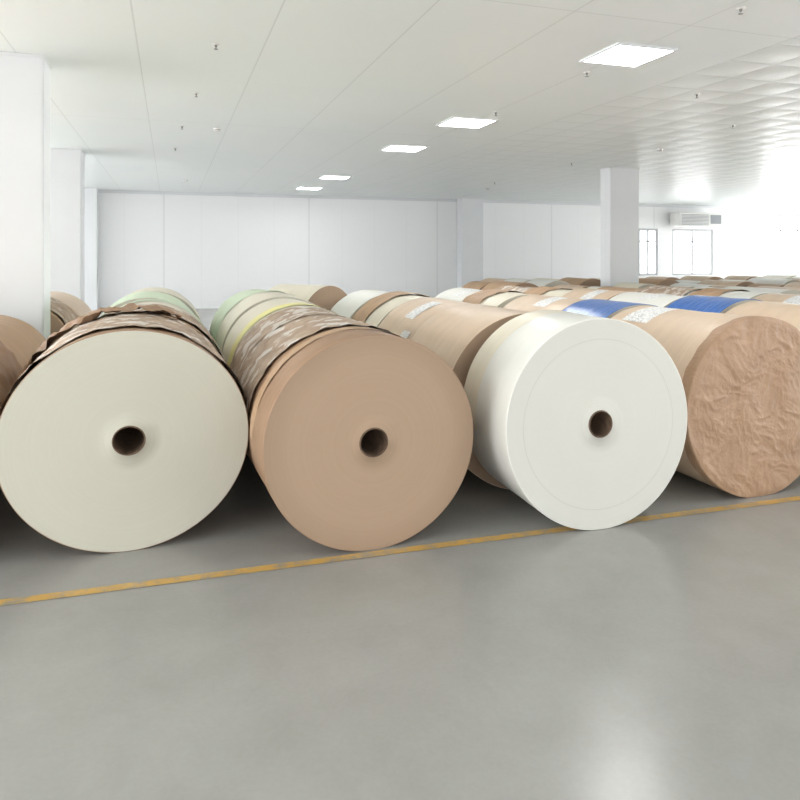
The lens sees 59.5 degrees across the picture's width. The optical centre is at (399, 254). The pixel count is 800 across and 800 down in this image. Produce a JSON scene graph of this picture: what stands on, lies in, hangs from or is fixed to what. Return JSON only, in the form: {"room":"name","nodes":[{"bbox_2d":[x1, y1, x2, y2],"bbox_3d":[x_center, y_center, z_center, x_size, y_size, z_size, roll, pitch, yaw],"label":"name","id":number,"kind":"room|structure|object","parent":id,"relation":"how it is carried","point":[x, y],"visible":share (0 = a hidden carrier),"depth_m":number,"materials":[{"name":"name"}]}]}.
{"room":"paper roll warehouse","nodes":[
{"label":"paper roll warehouse","id":0,"kind":"room"},
{"bbox_2d":[0,308,799,799],"bbox_3d":[6.495,1.810,10.662,35.000,0.200,30.200,0,0,-18],"label":"floor","id":1,"kind":"structure","parent":0,"point":[656,659],"depth_m":2.95,"materials":[{"name":"concrete"}]},
{"bbox_2d":[0,340,22,407],"bbox_3d":[-3.115,1.074,4.289,1.301,1.272,1.505,0,0,-18],"label":"paper roll","id":2,"kind":"object","parent":1,"relation":"on","point":[10,369],"visible":0.29,"depth_m":4.80,"materials":[{"name":"paper"}]},
{"bbox_2d":[0,323,35,368],"bbox_3d":[-3.504,1.109,5.456,1.207,1.201,0.805,0,0,-17],"label":"paper roll","id":3,"kind":"object","parent":1,"relation":"on","point":[13,341],"visible":0.16,"depth_m":5.67,"materials":[{"name":"paper"}]},
{"bbox_2d":[0,315,45,358],"bbox_3d":[-3.757,1.135,6.252,1.158,1.150,0.805,0,0,-18],"label":"paper roll","id":4,"kind":"object","parent":1,"relation":"on","point":[33,336],"visible":0.15,"depth_m":6.43,"materials":[{"name":"paper"}]},
{"bbox_2d":[0,51,51,338],"bbox_3d":[-4.003,-0.145,7.084,0.810,3.710,0.470,0,0,-18],"label":"column","id":5,"kind":"structure","parent":1,"relation":"on","point":[24,77],"depth_m":6.94,"materials":[{"name":"white paint"}]},
{"bbox_2d":[50,297,78,343],"bbox_3d":[-4.372,1.090,8.087,1.270,1.240,1.105,0,0,-18],"label":"paper roll","id":6,"kind":"object","parent":1,"relation":"on","point":[61,314],"visible":0.09,"depth_m":7.95,"materials":[{"name":"paper"}]},
{"bbox_2d":[50,148,84,301],"bbox_3d":[-6.508,-0.145,13.440,0.800,3.710,0.630,0,0,-18],"label":"column","id":7,"kind":"structure","parent":1,"relation":"on","point":[67,166],"depth_m":13.21,"materials":[{"name":"white paint"}]},
{"bbox_2d":[50,291,91,316],"bbox_3d":[-4.697,1.110,9.253,1.206,1.201,1.205,0,0,-17],"label":"paper roll","id":8,"kind":"object","parent":1,"relation":"on","point":[78,306],"visible":0.06,"depth_m":9.36,"materials":[{"name":"paper"}]},
{"bbox_2d":[85,188,98,310],"bbox_3d":[-9.526,-0.145,21.016,0.860,3.710,0.510,0,0,-18],"label":"column","id":9,"kind":"structure","parent":1,"relation":"on","point":[91,194],"depth_m":20.87,"materials":[{"name":"white paint"}]},
{"bbox_2d":[0,303,248,552],"bbox_3d":[-1.816,1.036,4.665,1.466,1.348,1.354,0,0,-20],"label":"paper roll","id":10,"kind":"object","parent":1,"relation":"on","point":[130,428],"visible":0.99,"depth_m":4.05,"materials":[{"name":"paper"}]},
{"bbox_2d":[101,291,193,315],"bbox_3d":[-2.864,1.075,7.942,1.276,1.270,1.305,0,0,-19],"label":"paper roll","id":11,"kind":"object","parent":1,"relation":"on","point":[143,295],"visible":0.1,"depth_m":7.75,"materials":[{"name":"paper"}]},
{"bbox_2d":[121,299,204,326],"bbox_3d":[-2.417,1.083,6.733,1.262,1.253,1.205,0,0,-18],"label":"paper roll","id":12,"kind":"object","parent":1,"relation":"on","point":[145,301],"visible":0.03,"depth_m":7.05,"materials":[{"name":"paper"}]},
{"bbox_2d":[128,287,200,320],"bbox_3d":[-3.231,1.075,9.159,1.276,1.269,1.105,0,0,-18],"label":"paper roll","id":13,"kind":"object","parent":1,"relation":"on","point":[175,294],"visible":0.07,"depth_m":8.99,"materials":[{"name":"paper"}]},
{"bbox_2d":[108,304,226,363],"bbox_3d":[-2.080,1.064,5.703,1.321,1.291,0.905,0,0,-18],"label":"paper roll","id":14,"kind":"object","parent":1,"relation":"on","point":[186,318],"visible":0.11,"depth_m":5.67,"materials":[{"name":"paper"}]},
{"bbox_2d":[209,289,261,342],"bbox_3d":[-1.822,1.090,9.182,1.246,1.240,1.105,0,0,-19],"label":"paper roll","id":15,"kind":"object","parent":1,"relation":"on","point":[232,299],"visible":0.06,"depth_m":9.15,"materials":[{"name":"paper"}]},
{"bbox_2d":[214,290,314,353],"bbox_3d":[-1.425,1.069,7.979,1.292,1.283,1.305,0,0,-18],"label":"paper roll","id":16,"kind":"object","parent":1,"relation":"on","point":[247,302],"visible":0.23,"depth_m":7.66,"materials":[{"name":"paper"}]},
{"bbox_2d":[222,298,336,365],"bbox_3d":[-1.035,1.079,6.754,1.272,1.263,1.105,0,0,-18],"label":"paper roll","id":17,"kind":"object","parent":1,"relation":"on","point":[263,310],"visible":0.11,"depth_m":6.56,"materials":[{"name":"paper"}]},
{"bbox_2d":[229,306,346,375],"bbox_3d":[-0.732,1.079,5.746,1.288,1.261,0.905,0,0,-17],"label":"paper roll","id":18,"kind":"object","parent":1,"relation":"on","point":[258,332],"visible":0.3,"depth_m":5.62,"materials":[{"name":"paper"}]},
{"bbox_2d":[269,284,346,309],"bbox_3d":[-1.375,1.070,10.182,0.905,1.279,1.286,0,0,34],"label":"paper roll","id":19,"kind":"object","parent":1,"relation":"on","point":[325,296],"visible":0.15,"depth_m":9.90,"materials":[{"name":"paper"}]},
{"bbox_2d":[237,314,472,550],"bbox_3d":[-0.371,1.075,4.643,1.334,1.270,1.255,0,0,-21],"label":"paper roll","id":20,"kind":"object","parent":1,"relation":"on","point":[361,434],"visible":0.93,"depth_m":4.07,"materials":[{"name":"paper"}]},
{"bbox_2d":[331,290,387,318],"bbox_3d":[-0.255,1.081,8.747,1.266,1.259,1.005,0,0,-19],"label":"paper roll","id":21,"kind":"object","parent":1,"relation":"on","point":[350,304],"visible":0.03,"depth_m":8.56,"materials":[{"name":"paper"}]},
{"bbox_2d":[352,291,428,326],"bbox_3d":[0.114,1.066,7.741,1.314,1.289,1.005,0,0,-18],"label":"paper roll","id":22,"kind":"object","parent":1,"relation":"on","point":[376,309],"visible":0.19,"depth_m":7.61,"materials":[{"name":"paper"}]},
{"bbox_2d":[0,496,799,605],"bbox_3d":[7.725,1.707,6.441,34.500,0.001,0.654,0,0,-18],"label":"floor line","id":23,"kind":"object","parent":1,"relation":"on","point":[24,599],"depth_m":3.94,"materials":[{"name":"yellow paint"}]},
{"bbox_2d":[378,297,471,339],"bbox_3d":[0.448,1.070,6.672,1.284,1.280,1.105,0,0,-17],"label":"paper roll","id":24,"kind":"object","parent":1,"relation":"on","point":[405,320],"visible":0.12,"depth_m":6.51,"materials":[{"name":"paper"}]},
{"bbox_2d":[436,288,481,301],"bbox_3d":[1.026,1.090,9.605,1.243,1.241,1.105,0,0,-17],"label":"paper roll","id":25,"kind":"object","parent":1,"relation":"on","point":[456,294],"visible":0.06,"depth_m":9.56,"materials":[{"name":"paper"}]},
{"bbox_2d":[411,304,527,488],"bbox_3d":[0.768,1.065,5.603,1.296,1.290,1.055,0,0,-18],"label":"paper roll","id":26,"kind":"object","parent":1,"relation":"on","point":[456,334],"visible":0.16,"depth_m":5.19,"materials":[{"name":"paper"}]},
{"bbox_2d":[457,198,483,287],"bbox_3d":[2.498,-0.145,24.996,0.870,3.710,0.460,0,0,-18],"label":"column","id":27,"kind":"structure","parent":1,"relation":"on","point":[469,211],"depth_m":24.80,"materials":[{"name":"white paint"}]},
{"bbox_2d":[462,289,531,307],"bbox_3d":[1.314,1.071,8.558,1.302,1.278,1.005,0,0,-18],"label":"paper roll","id":28,"kind":"object","parent":1,"relation":"on","point":[490,297],"visible":0.14,"depth_m":8.42,"materials":[{"name":"paper"}]},
{"bbox_2d":[496,285,532,292],"bbox_3d":[1.971,1.110,11.265,1.230,1.201,1.105,0,0,-18],"label":"paper roll","id":29,"kind":"object","parent":1,"relation":"on","point":[510,288],"visible":0.11,"depth_m":11.21,"materials":[{"name":"paper"}]},
{"bbox_2d":[503,294,585,311],"bbox_3d":[1.714,1.080,7.503,1.266,1.261,1.105,0,0,-19],"label":"paper roll","id":30,"kind":"object","parent":1,"relation":"on","point":[529,303],"visible":0.06,"depth_m":7.42,"materials":[{"name":"paper"}]},
{"bbox_2d":[523,286,572,296],"bbox_3d":[2.308,1.091,10.116,1.264,1.239,1.105,0,0,-18],"label":"paper roll","id":31,"kind":"object","parent":1,"relation":"on","point":[543,290],"visible":0.11,"depth_m":10.07,"materials":[{"name":"paper"}]},
{"bbox_2d":[464,310,686,529],"bbox_3d":[1.149,1.051,4.694,1.295,1.318,0.705,0,0,-17],"label":"paper roll","id":32,"kind":"object","parent":1,"relation":"on","point":[583,418],"visible":0.98,"depth_m":4.37,"materials":[{"name":"paper"}]},
{"bbox_2d":[562,288,626,299],"bbox_3d":[2.668,1.081,9.078,1.266,1.259,1.005,0,0,-18],"label":"paper roll","id":33,"kind":"object","parent":1,"relation":"on","point":[583,293],"visible":0.09,"depth_m":8.98,"materials":[{"name":"paper"}]},
{"bbox_2d":[562,299,657,318],"bbox_3d":[2.022,1.071,6.552,1.287,1.279,0.755,0,0,-17],"label":"paper roll","id":34,"kind":"object","parent":1,"relation":"on","point":[592,307],"visible":0.09,"depth_m":6.39,"materials":[{"name":"blue paper"}]},
{"bbox_2d":[598,286,638,291],"bbox_3d":[3.581,1.111,10.949,1.204,1.198,1.105,0,0,-18],"label":"paper roll","id":35,"kind":"object","parent":1,"relation":"on","point":[605,287],"visible":0.02,"depth_m":10.93,"materials":[{"name":"paper"}]},
{"bbox_2d":[600,167,639,286],"bbox_3d":[5.080,-0.145,16.197,0.800,3.710,0.430,0,0,-18],"label":"column","id":36,"kind":"structure","parent":1,"relation":"on","point":[619,186],"depth_m":16.02,"materials":[{"name":"white paint"}]},
{"bbox_2d":[462,274,799,294],"bbox_3d":[5.881,1.092,13.094,32.362,1.236,13.053,0,0,-18],"label":"stock","id":37,"kind":"object","parent":1,"relation":"on","point":[769,283],"visible":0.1,"depth_m":16.07,"materials":[{"name":"paper"}]},
{"bbox_2d":[609,292,685,307],"bbox_3d":[2.987,1.079,8.086,1.264,1.261,1.005,0,0,-19],"label":"paper roll","id":38,"kind":"object","parent":1,"relation":"on","point":[660,300],"visible":0.06,"depth_m":7.95,"materials":[{"name":"paper"}]},
{"bbox_2d":[636,286,702,295],"bbox_3d":[3.893,1.080,9.861,1.291,1.260,1.105,0,0,-17],"label":"paper roll","id":39,"kind":"object","parent":1,"relation":"on","point":[678,291],"visible":0.09,"depth_m":9.75,"materials":[{"name":"paper"}]},
{"bbox_2d":[610,306,799,497],"bbox_3d":[2.343,1.074,5.520,1.332,1.272,1.234,0,0,-21],"label":"paper roll","id":40,"kind":"object","parent":1,"relation":"on","point":[739,374],"visible":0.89,"depth_m":4.94,"materials":[{"name":"paper"}]},
{"bbox_2d":[666,295,760,312],"bbox_3d":[3.308,1.071,7.208,1.287,1.278,0.755,0,0,-19],"label":"paper roll","id":41,"kind":"object","parent":1,"relation":"on","point":[715,304],"visible":0.1,"depth_m":7.06,"materials":[{"name":"blue paper"}]},
{"bbox_2d":[688,288,767,298],"bbox_3d":[4.232,1.072,8.831,1.302,1.277,1.005,0,0,-17],"label":"paper roll","id":42,"kind":"object","parent":1,"relation":"on","point":[730,293],"visible":0.14,"depth_m":8.75,"materials":[{"name":"paper"}]},
{"bbox_2d":[725,301,799,330],"bbox_3d":[3.623,1.075,6.136,1.276,1.270,1.305,0,0,-18],"label":"paper roll","id":43,"kind":"object","parent":1,"relation":"on","point":[790,313],"visible":0.08,"depth_m":6.29,"materials":[{"name":"paper"}]},
{"bbox_2d":[754,293,799,303],"bbox_3d":[4.572,1.080,7.854,1.266,1.260,1.005,0,0,-18],"label":"paper roll","id":44,"kind":"object","parent":1,"relation":"on","point":[770,297],"visible":0.08,"depth_m":7.96,"materials":[{"name":"paper"}]},
{"bbox_2d":[0,0,799,207],"bbox_3d":[6.495,-2.100,10.662,35.000,0.200,30.200,0,0,-18],"label":"ceiling","id":45,"kind":"structure","parent":0,"point":[298,92],"depth_m":8.56,"materials":[{"name":"white paint"}]},
{"bbox_2d":[212,43,219,49],"bbox_3d":[-1.745,-1.974,6.637,0.070,0.050,0.070,0,0,-18],"label":"sprinkler head","id":46,"kind":"object","parent":45,"relation":"attached to","point":[214,44],"visible":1,"depth_m":6.63},
{"bbox_2d":[213,127,220,131],"bbox_3d":[-2.877,-1.972,11.023,0.120,0.055,0.120,0,0,-18],"label":"smoke detector","id":47,"kind":"object","parent":45,"relation":"attached to","point":[216,129],"visible":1,"depth_m":10.98,"materials":[{"name":"white plastic"}]},
{"bbox_2d":[295,187,322,189],"bbox_3d":[-2.717,-1.990,20.897,0.720,0.019,0.700,0,0,-18],"label":"ceiling light","id":48,"kind":"object","parent":45,"relation":"attached to","point":[300,188],"visible":1,"depth_m":20.93,"materials":[{"name":"white plastic"}]},
{"bbox_2d":[318,175,351,179],"bbox_3d":[-1.669,-1.990,17.947,0.720,0.019,0.700,0,0,-18],"label":"ceiling light","id":49,"kind":"object","parent":45,"relation":"attached to","point":[323,176],"visible":1,"depth_m":17.96,"materials":[{"name":"white plastic"}]},
{"bbox_2d":[380,144,428,151],"bbox_3d":[0.075,-1.990,13.078,0.720,0.019,0.700,0,0,-18],"label":"ceiling light","id":50,"kind":"object","parent":45,"relation":"attached to","point":[393,147],"visible":1,"depth_m":13.07,"materials":[{"name":"white plastic"}]},
{"bbox_2d":[436,116,498,128],"bbox_3d":[1.006,-1.990,10.531,0.720,0.019,0.700,0,0,-18],"label":"ceiling light","id":51,"kind":"object","parent":45,"relation":"attached to","point":[461,122],"visible":1,"depth_m":10.50,"materials":[{"name":"white plastic"}]},
{"bbox_2d":[579,42,677,67],"bbox_3d":[2.271,-1.990,6.989,0.680,0.019,0.662,0,0,-18],"label":"ceiling light","id":52,"kind":"object","parent":45,"relation":"attached to","point":[621,54],"visible":1,"depth_m":6.96,"materials":[{"name":"white plastic"}]},
{"bbox_2d":[736,6,745,14],"bbox_3d":[2.759,-1.974,5.665,0.070,0.050,0.070,0,0,-18],"label":"sprinkler head","id":53,"kind":"object","parent":45,"relation":"attached to","point":[740,9],"visible":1,"depth_m":5.65},
{"bbox_2d":[98,193,799,308],"bbox_3d":[1.747,-0.145,25.102,35.000,3.710,0.200,0,0,-18],"label":"wall","id":54,"kind":"structure","parent":0,"point":[208,250],"depth_m":23.82,"materials":[{"name":"white paint"}]},
{"bbox_2d":[98,190,799,210],"bbox_3d":[1.786,-1.949,24.982,35.000,0.098,0.049,0,0,-18],"label":"trim","id":55,"kind":"structure","parent":54,"relation":"attached to","point":[99,191],"depth_m":24.26,"materials":[{"name":"white paint"}]},
{"bbox_2d":[639,229,656,275],"bbox_3d":[9.787,-0.115,27.703,0.900,1.850,0.080,0,0,-18],"label":"window","id":56,"kind":"structure","parent":54,"relation":"in","point":[647,241],"depth_m":27.69,"materials":[{"name":"metal"}]},
{"bbox_2d":[672,229,712,274],"bbox_3d":[11.829,-0.115,28.374,2.000,1.850,0.080,0,0,-18],"label":"window","id":57,"kind":"structure","parent":54,"relation":"in","point":[691,241],"depth_m":28.34,"materials":[{"name":"metal"}]},
{"bbox_2d":[670,212,721,226],"bbox_3d":[11.818,-1.415,27.928,2.100,0.550,0.620,0,0,-18],"label":"air conditioner","id":58,"kind":"object","parent":54,"relation":"attached to","point":[680,219],"visible":1,"depth_m":27.64,"materials":[{"name":"white plastic"}]},
{"bbox_2d":[763,214,799,273],"bbox_3d":[16.627,-0.465,29.952,2.900,2.550,0.080,0,0,-18],"label":"window","id":59,"kind":"structure","parent":54,"relation":"in","point":[780,230],"depth_m":29.79,"materials":[{"name":"metal"}]}
]}

